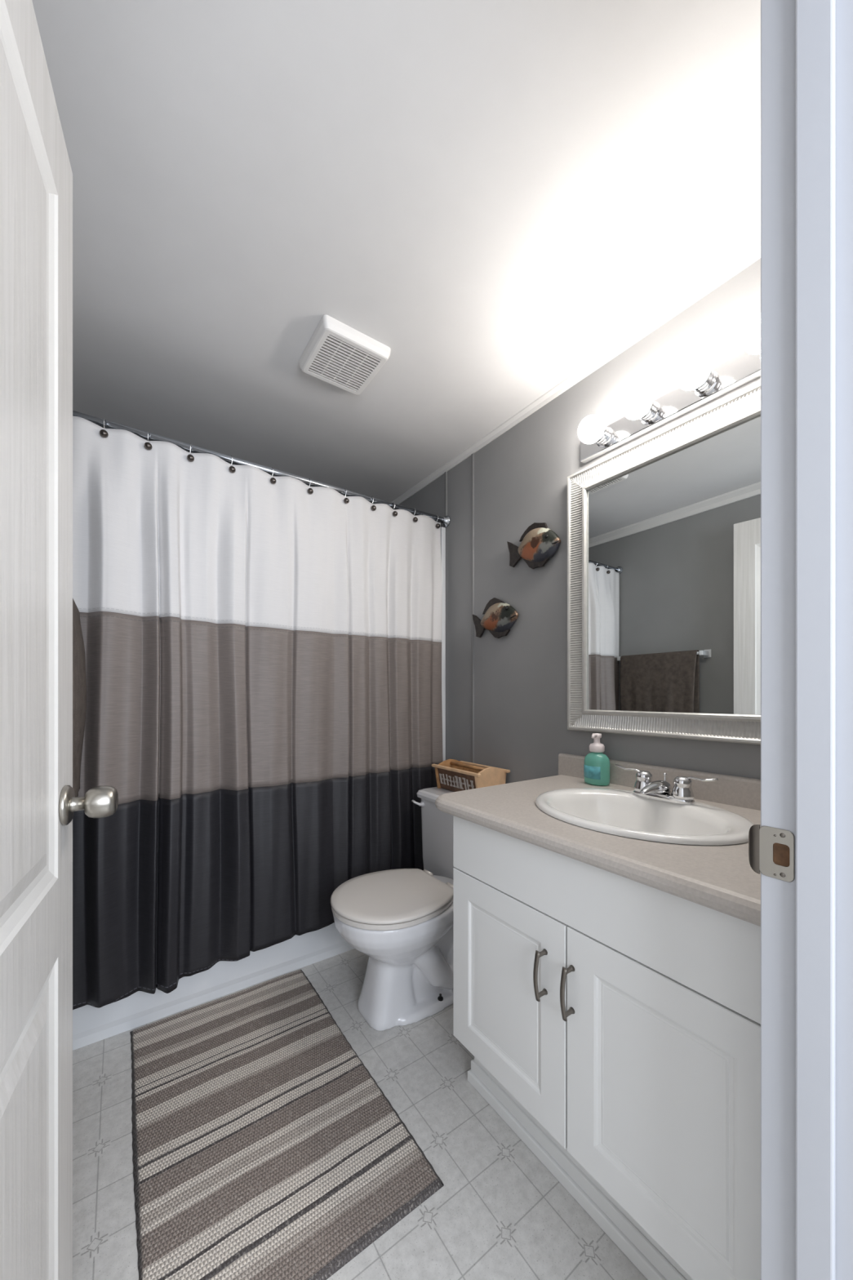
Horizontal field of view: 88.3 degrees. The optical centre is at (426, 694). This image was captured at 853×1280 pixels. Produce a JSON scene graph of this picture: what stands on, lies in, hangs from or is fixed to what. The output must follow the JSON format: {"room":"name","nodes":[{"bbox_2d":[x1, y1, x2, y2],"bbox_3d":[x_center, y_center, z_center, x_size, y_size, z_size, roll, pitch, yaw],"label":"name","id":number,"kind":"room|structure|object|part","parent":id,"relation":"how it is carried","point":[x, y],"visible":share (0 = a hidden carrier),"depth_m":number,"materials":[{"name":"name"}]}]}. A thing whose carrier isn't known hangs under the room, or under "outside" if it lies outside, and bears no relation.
{"room":"bathroom","nodes":[
{"label":"bathroom","id":0,"kind":"room"},
{"bbox_2d":[72,948,647,1279],"bbox_3d":[0.079,1.145,0.805,3.150,0.050,4.030,0,0,-35],"label":"floor","id":1,"kind":"structure","parent":0,"point":[499,1212],"depth_m":1.02,"materials":[{"name":"tile"}]},
{"bbox_2d":[72,922,354,1050],"bbox_3d":[-0.756,0.920,2.087,1.546,0.400,0.752,0,0,-35],"label":"bathtub","id":2,"kind":"object","parent":1,"relation":"on","point":[91,1024],"visible":0.02,"depth_m":1.60,"materials":[{"name":"white ceramic"}]},
{"bbox_2d":[129,969,444,1279],"bbox_3d":[-0.473,1.115,1.232,0.584,0.009,0.962,0,0,-35],"label":"bath rug","id":3,"kind":"object","parent":1,"relation":"on","point":[264,1147],"visible":1,"depth_m":1.08,"materials":[{"name":"grey fabric"}]},
{"bbox_2d":[330,786,455,1031],"bbox_3d":[-0.013,0.770,1.692,0.759,0.699,0.500,0,0,-35],"label":"toilet","id":4,"kind":"object","parent":1,"relation":"on","point":[402,919],"visible":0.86,"depth_m":1.51,"materials":[{"name":"white ceramic"}]},
{"bbox_3d":[-0.131,0.705,1.560,0.413,0.018,0.390,0,0,-35],"label":"lid","id":5,"kind":"part","parent":4,"relation":"part of","materials":[{"name":"white plastic"}]},
{"bbox_3d":[-0.133,0.725,1.559,0.403,0.017,0.382,0,0,-35],"label":"seat","id":6,"kind":"part","parent":4,"relation":"part of","materials":[{"name":"white plastic"}]},
{"bbox_3d":[-0.067,0.927,1.604,0.552,0.385,0.368,0,0,-35],"label":"bowl","id":7,"kind":"part","parent":4,"relation":"part of","materials":[{"name":"white ceramic"}]},
{"bbox_3d":[-0.036,0.480,1.942,0.065,0.026,0.028,0,0,45],"label":"flush lever","id":8,"kind":"part","parent":4,"relation":"part of","materials":[{"name":"silver metal"}]},
{"bbox_3d":[0.193,0.439,1.836,0.258,0.035,0.500,0,0,-35],"label":"tank lid","id":9,"kind":"part","parent":4,"relation":"part of","materials":[{"name":"white ceramic"}]},
{"bbox_3d":[0.197,0.621,1.839,0.239,0.329,0.476,0,0,-35],"label":"tank","id":10,"kind":"part","parent":4,"relation":"part of","materials":[{"name":"white ceramic"}]},
{"bbox_2d":[431,759,510,791],"bbox_3d":[0.186,0.357,1.909,0.178,0.126,0.318,0,0,-35],"label":"wooden caddy","id":11,"kind":"object","parent":4,"relation":"on","point":[452,775],"visible":0.94,"depth_m":1.85,"materials":[{"name":"brown wood"}]},
{"bbox_3d":[0.108,0.357,2.020,0.170,0.126,0.012,0,0,-35],"label":"panel","id":12,"kind":"part","parent":11,"relation":"part of","materials":[{"name":"brown wood"}]},
{"bbox_3d":[0.132,0.368,1.871,0.026,0.095,0.256,0,0,-35],"label":"panel","id":13,"kind":"part","parent":11,"relation":"part of","materials":[{"name":"brown wood"}]},
{"bbox_3d":[0.242,0.368,1.948,0.022,0.095,0.256,0,0,-35],"label":"panel","id":14,"kind":"part","parent":11,"relation":"part of","materials":[{"name":"brown wood"}]},
{"bbox_3d":[0.263,0.357,1.798,0.170,0.126,0.012,0,0,-35],"label":"panel","id":15,"kind":"part","parent":11,"relation":"part of","materials":[{"name":"brown wood"}]},
{"bbox_2d":[453,815,760,1279],"bbox_3d":[0.514,0.726,1.079,0.618,0.789,0.776,0,0,-35],"label":"vanity cabinet","id":16,"kind":"object","parent":1,"relation":"on","point":[611,1021],"visible":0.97,"depth_m":0.83,"materials":[{"name":"white wood"}]},
{"bbox_3d":[0.190,0.718,1.081,0.018,0.468,0.377,0,0,-35],"label":"door","id":17,"kind":"part","parent":16,"relation":"part of","materials":[{"name":"white wood"}]},
{"bbox_3d":[0.246,0.607,0.954,0.035,0.106,0.013,0,0,-35],"label":"handle","id":18,"kind":"part","parent":16,"relation":"part of","materials":[{"name":"silver metal"}]},
{"bbox_3d":[0.286,0.607,0.896,0.035,0.106,0.013,0,0,-35],"label":"handle","id":19,"kind":"part","parent":16,"relation":"part of","materials":[{"name":"silver metal"}]},
{"bbox_3d":[0.412,1.089,1.007,0.172,0.062,0.776,0,0,-35],"label":"toe moulding","id":20,"kind":"part","parent":16,"relation":"part of","materials":[{"name":"white wood"}]},
{"bbox_2d":[435,753,760,926],"bbox_3d":[0.493,0.272,1.109,0.619,0.112,0.850,0,0,-35],"label":"countertop","id":21,"kind":"structure","parent":16,"relation":"on","point":[722,878],"depth_m":0.92,"materials":[{"name":"beige laminate"}]},
{"bbox_2d":[583,733,609,786],"bbox_3d":[0.557,0.208,1.440,0.071,0.166,0.084,0,0,-35],"label":"soap dispenser","id":22,"kind":"object","parent":21,"relation":"on","point":[597,764],"visible":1,"depth_m":1.42,"materials":[{"name":"teal plastic"}]},
{"bbox_2d":[535,787,754,845],"bbox_3d":[0.512,0.360,1.089,0.418,0.164,0.506,0,0,-35],"label":"sink basin","id":23,"kind":"object","parent":21,"relation":"in","point":[620,812],"visible":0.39,"depth_m":1.12,"materials":[{"name":"white ceramic"}]},
{"bbox_2d":[614,764,718,804],"bbox_3d":[0.603,0.241,1.159,0.129,0.077,0.268,0,0,-35],"label":"sink faucet","id":24,"kind":"object","parent":21,"relation":"on","point":[682,793],"visible":1,"depth_m":1.14,"materials":[{"name":"silver metal"}]},
{"bbox_3d":[0.579,0.212,1.255,0.013,0.020,0.082,0,0,-38],"label":"lever","id":25,"kind":"part","parent":24,"relation":"part of","materials":[{"name":"silver metal"}]},
{"bbox_3d":[0.605,0.238,1.222,0.052,0.056,0.052,0,0,-35],"label":"handle","id":26,"kind":"part","parent":24,"relation":"part of","materials":[{"name":"silver metal"}]},
{"bbox_3d":[0.600,0.246,1.156,0.125,0.044,0.058,0,0,-35],"label":"spout","id":27,"kind":"part","parent":24,"relation":"part of","materials":[{"name":"silver metal"}]},
{"bbox_3d":[0.634,0.271,1.181,0.052,0.017,0.156,0,0,-35],"label":"plate","id":28,"kind":"part","parent":24,"relation":"part of","materials":[{"name":"silver metal"}]},
{"bbox_3d":[0.664,0.238,1.139,0.052,0.056,0.052,0,0,-35],"label":"handle","id":29,"kind":"part","parent":24,"relation":"part of","materials":[{"name":"silver metal"}]},
{"bbox_3d":[0.685,0.212,1.103,0.013,0.020,0.082,0,0,-31],"label":"lever","id":30,"kind":"part","parent":24,"relation":"part of","materials":[{"name":"silver metal"}]},
{"bbox_3d":[0.300,0.406,0.923,0.018,0.147,0.762,0,0,-35],"label":"fascia panel","id":31,"kind":"part","parent":16,"relation":"part of","materials":[{"name":"white wood"}]},
{"bbox_3d":[0.407,0.718,0.770,0.018,0.468,0.373,0,0,-35],"label":"door","id":32,"kind":"part","parent":16,"relation":"part of","materials":[{"name":"white wood"}]},
{"bbox_2d":[31,0,760,503],"bbox_3d":[0.079,-1.190,0.805,3.150,0.080,4.030,0,0,-35],"label":"ceiling","id":33,"kind":"structure","parent":0,"point":[495,195],"depth_m":1.02,"materials":[{"name":"paint"}]},
{"bbox_2d":[298,314,391,395],"bbox_3d":[-0.280,-1.133,1.490,0.237,0.034,0.240,0,0,-35],"label":"ceiling vent","id":34,"kind":"object","parent":33,"relation":"in","point":[337,354],"visible":1,"depth_m":1.45,"materials":[{"name":"white plastic"}]},
{"bbox_2d":[399,257,760,783],"bbox_3d":[0.371,-0.015,1.915,0.100,2.270,2.545,0,0,-35],"label":"wall","id":35,"kind":"structure","parent":0,"point":[521,476],"depth_m":1.73,"materials":[{"name":"grey paint"}]},
{"bbox_2d":[72,410,450,527],"bbox_3d":[-0.531,-0.872,1.766,1.550,0.054,0.054,0,0,-35],"label":"shower rod","id":36,"kind":"object","parent":35,"relation":"attached to","point":[446,521],"visible":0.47,"depth_m":1.64,"materials":[{"name":"silver metal"}]},
{"bbox_2d":[99,417,108,437],"bbox_3d":[-1.032,-0.854,1.407,0.023,0.070,0.048,0,0,-35],"label":"curtain hook","id":37,"kind":"object","parent":36,"relation":"hanging from","point":[103,433],"visible":1,"depth_m":1.39,"materials":[{"name":"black metal"}]},
{"bbox_2d":[144,431,151,449],"bbox_3d":[-0.935,-0.854,1.476,0.023,0.070,0.046,0,0,-35],"label":"curtain hook","id":38,"kind":"object","parent":36,"relation":"hanging from","point":[148,446],"visible":0.98,"depth_m":1.46,"materials":[{"name":"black metal"}]},
{"bbox_2d":[186,443,194,462],"bbox_3d":[-0.833,-0.854,1.549,0.023,0.070,0.044,0,0,-35],"label":"curtain hook","id":39,"kind":"object","parent":36,"relation":"hanging from","point":[190,458],"visible":0.95,"depth_m":1.53,"materials":[{"name":"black metal"}]},
{"bbox_2d":[228,455,235,472],"bbox_3d":[-0.721,-0.854,1.627,0.023,0.070,0.044,0,0,-35],"label":"curtain hook","id":40,"kind":"object","parent":36,"relation":"hanging from","point":[232,468],"visible":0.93,"depth_m":1.61,"materials":[{"name":"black metal"}]},
{"bbox_2d":[72,416,443,1009],"bbox_3d":[-0.514,0.057,1.712,1.488,1.836,0.106,0,0,-35],"label":"shower curtain","id":41,"kind":"object","parent":36,"relation":"hanging from","point":[264,713],"visible":0.82,"depth_m":1.59,"materials":[{"name":"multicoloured fabric"}]},
{"bbox_3d":[-0.514,0.659,1.711,1.487,0.632,0.103,0,0,-35],"label":"charcoal panel","id":42,"kind":"part","parent":41,"relation":"part of","materials":[{"name":"fabric"}]},
{"bbox_3d":[-0.524,-0.558,1.726,1.487,0.605,0.072,0,0,-35],"label":"white panel","id":43,"kind":"part","parent":41,"relation":"part of","materials":[{"name":"fabric"}]},
{"bbox_3d":[-0.519,0.044,1.719,1.487,0.609,0.085,0,0,-35],"label":"taupe panel","id":44,"kind":"part","parent":41,"relation":"part of","materials":[{"name":"fabric"}]},
{"bbox_2d":[270,466,276,484],"bbox_3d":[-0.600,-0.854,1.712,0.023,0.070,0.043,0,0,-35],"label":"curtain hook","id":45,"kind":"object","parent":36,"relation":"hanging from","point":[273,480],"visible":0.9,"depth_m":1.70,"materials":[{"name":"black metal"}]},
{"bbox_2d":[307,477,313,493],"bbox_3d":[-0.478,-0.854,1.798,0.023,0.070,0.042,0,0,-35],"label":"curtain hook","id":46,"kind":"object","parent":36,"relation":"hanging from","point":[310,491],"visible":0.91,"depth_m":1.78,"materials":[{"name":"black metal"}]},
{"bbox_2d":[343,488,349,503],"bbox_3d":[-0.348,-0.854,1.887,0.023,0.070,0.044,0,0,-35],"label":"curtain hook","id":47,"kind":"object","parent":36,"relation":"hanging from","point":[346,500],"visible":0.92,"depth_m":1.87,"materials":[{"name":"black metal"}]},
{"bbox_2d":[371,496,376,511],"bbox_3d":[-0.241,-0.854,1.961,0.023,0.070,0.045,0,0,-35],"label":"curtain hook","id":48,"kind":"object","parent":36,"relation":"hanging from","point":[373,507],"visible":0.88,"depth_m":1.94,"materials":[{"name":"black metal"}]},
{"bbox_2d":[392,502,397,516],"bbox_3d":[-0.150,-0.854,2.024,0.023,0.070,0.046,0,0,-35],"label":"curtain hook","id":49,"kind":"object","parent":36,"relation":"hanging from","point":[394,513],"visible":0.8,"depth_m":2.01,"materials":[{"name":"silver metal"}]},
{"bbox_2d":[413,508,417,522],"bbox_3d":[-0.058,-0.854,2.089,0.023,0.070,0.044,0,0,-35],"label":"curtain hook","id":50,"kind":"object","parent":36,"relation":"hanging from","point":[415,519],"visible":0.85,"depth_m":2.07,"materials":[{"name":"silver metal"}]},
{"bbox_2d":[435,515,439,528],"bbox_3d":[0.051,-0.854,2.167,0.023,0.070,0.042,0,0,-35],"label":"curtain hook","id":51,"kind":"object","parent":36,"relation":"hanging from","point":[437,525],"visible":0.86,"depth_m":2.15,"materials":[{"name":"silver metal"}]},
{"bbox_2d":[440,526,445,760],"bbox_3d":[0.081,-0.062,2.220,0.026,1.565,0.021,0,0,-35],"label":"trim","id":52,"kind":"structure","parent":35,"relation":"attached to","point":[442,529],"depth_m":2.21,"materials":[{"name":"white plastic"}]},
{"bbox_2d":[444,471,447,516],"bbox_3d":[0.097,-0.996,2.215,0.006,0.252,0.018,0,0,-35],"label":"trim","id":53,"kind":"structure","parent":35,"relation":"attached to","point":[445,473],"depth_m":2.21,"materials":[{"name":"grey paint"}]},
{"bbox_2d":[471,453,474,763],"bbox_3d":[0.214,-0.001,2.048,0.005,2.242,0.018,0,0,-35],"label":"trim","id":54,"kind":"structure","parent":35,"relation":"attached to","point":[473,454],"depth_m":2.04,"materials":[{"name":"grey paint"}]},
{"bbox_2d":[472,597,518,638],"bbox_3d":[0.288,-0.332,1.905,0.035,0.178,0.277,0,0,-35],"label":"fish decoration","id":55,"kind":"object","parent":35,"relation":"attached to","point":[499,617],"visible":1,"depth_m":1.87,"materials":[{"name":"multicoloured ceramic"}]},
{"bbox_2d":[506,522,560,568],"bbox_3d":[0.411,-0.583,1.728,0.035,0.180,0.268,0,0,-35],"label":"fish decoration","id":56,"kind":"object","parent":35,"relation":"attached to","point":[539,544],"visible":1,"depth_m":1.70,"materials":[{"name":"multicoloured ceramic"}]},
{"bbox_2d":[391,240,760,504],"bbox_3d":[0.318,-1.136,1.886,0.020,0.028,2.330,0,0,-35],"label":"trim","id":57,"kind":"structure","parent":35,"relation":"attached to","point":[752,255],"depth_m":1.45,"materials":[{"name":"white paint"}]},
{"bbox_2d":[558,753,760,810],"bbox_3d":[0.739,0.272,1.280,0.021,0.112,0.850,0,0,-35],"label":"backsplash","id":58,"kind":"structure","parent":35,"relation":"attached to","point":[738,791],"depth_m":1.23,"materials":[{"name":"beige laminate"}]},
{"bbox_2d":[567,382,760,744],"bbox_3d":[0.735,-0.330,1.277,0.032,0.910,0.763,0,0,-35],"label":"wall mirror","id":59,"kind":"object","parent":35,"relation":"attached to","point":[664,531],"visible":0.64,"depth_m":1.29,"materials":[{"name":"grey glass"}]},
{"bbox_2d":[577,313,760,463],"bbox_3d":[0.687,-0.854,1.245,0.146,0.081,0.656,0,0,-35],"label":"vanity light","id":60,"kind":"object","parent":35,"relation":"attached to","point":[699,384],"visible":0.85,"depth_m":1.25,"materials":[{"name":"white glass"}]},
{"bbox_2d":[577,414,613,447],"bbox_3d":[0.545,-0.854,1.425,0.118,0.081,0.081,0,0,-35],"label":"bulb","id":61,"kind":"object","parent":60,"relation":"attached to","point":[592,430],"depth_m":1.40,"materials":[{"name":"white glass"}]},
{"bbox_2d":[622,386,661,424],"bbox_3d":[0.632,-0.854,1.300,0.118,0.081,0.081,0,0,-35],"label":"bulb","id":62,"kind":"object","parent":60,"relation":"attached to","point":[638,406],"depth_m":1.28,"materials":[{"name":"white glass"}]},
{"bbox_2d":[675,352,718,396],"bbox_3d":[0.721,-0.854,1.174,0.118,0.081,0.081,0,0,-35],"label":"bulb","id":63,"kind":"object","parent":60,"relation":"attached to","point":[695,375],"depth_m":1.15,"materials":[{"name":"white glass"}]},
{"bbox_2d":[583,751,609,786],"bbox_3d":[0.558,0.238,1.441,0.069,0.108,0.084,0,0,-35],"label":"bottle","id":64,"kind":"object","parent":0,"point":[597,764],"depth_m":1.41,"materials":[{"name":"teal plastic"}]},
{"bbox_3d":[0.390,-0.015,0.446,1.550,2.270,0.115,0,0,-35],"label":"wall","id":65,"kind":"structure","parent":0,"visible":0},
{"bbox_2d":[0,0,118,1279],"bbox_3d":[-0.458,0.090,0.418,0.182,2.036,0.824,0,0,-28],"label":"door","id":66,"kind":"structure","parent":65,"relation":"in","point":[38,802],"depth_m":0.60,"materials":[{"name":"white wood"}]},
{"bbox_3d":[-0.565,0.183,0.749,0.064,0.054,0.054,0,0,-28],"label":"knob","id":67,"kind":"part","parent":66,"relation":"part of","materials":[{"name":"silver metal"}]},
{"bbox_2d":[748,0,852,1279],"bbox_3d":[0.101,0.040,0.240,0.932,2.160,0.147,0,0,-35],"label":"trim","id":68,"kind":"structure","parent":65,"relation":"attached to","point":[802,850],"depth_m":0.48,"materials":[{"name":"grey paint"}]},
{"bbox_3d":[0.402,0.182,0.505,0.003,0.058,0.033,0,0,-35],"label":"strike plate","id":69,"kind":"part","parent":68,"relation":"part of","materials":[{"name":"silver metal"}]},
{"bbox_3d":[-0.982,-0.015,0.970,0.100,2.270,2.545,0,0,-35],"label":"wall","id":70,"kind":"structure","parent":0,"visible":0},
{"bbox_3d":[-0.951,-0.246,1.095,0.094,0.048,0.555,0,0,-35],"label":"towel bar","id":71,"kind":"object","parent":70,"relation":"attached to","visible":0},
{"bbox_2d":[72,598,86,797],"bbox_3d":[-0.914,0.008,1.121,0.058,0.545,0.475,0,0,-35],"label":"bath towel","id":72,"kind":"object","parent":71,"relation":"hanging from","point":[79,683],"visible":0.34,"depth_m":1.16,"materials":[{"name":"grey fabric"}]}
]}

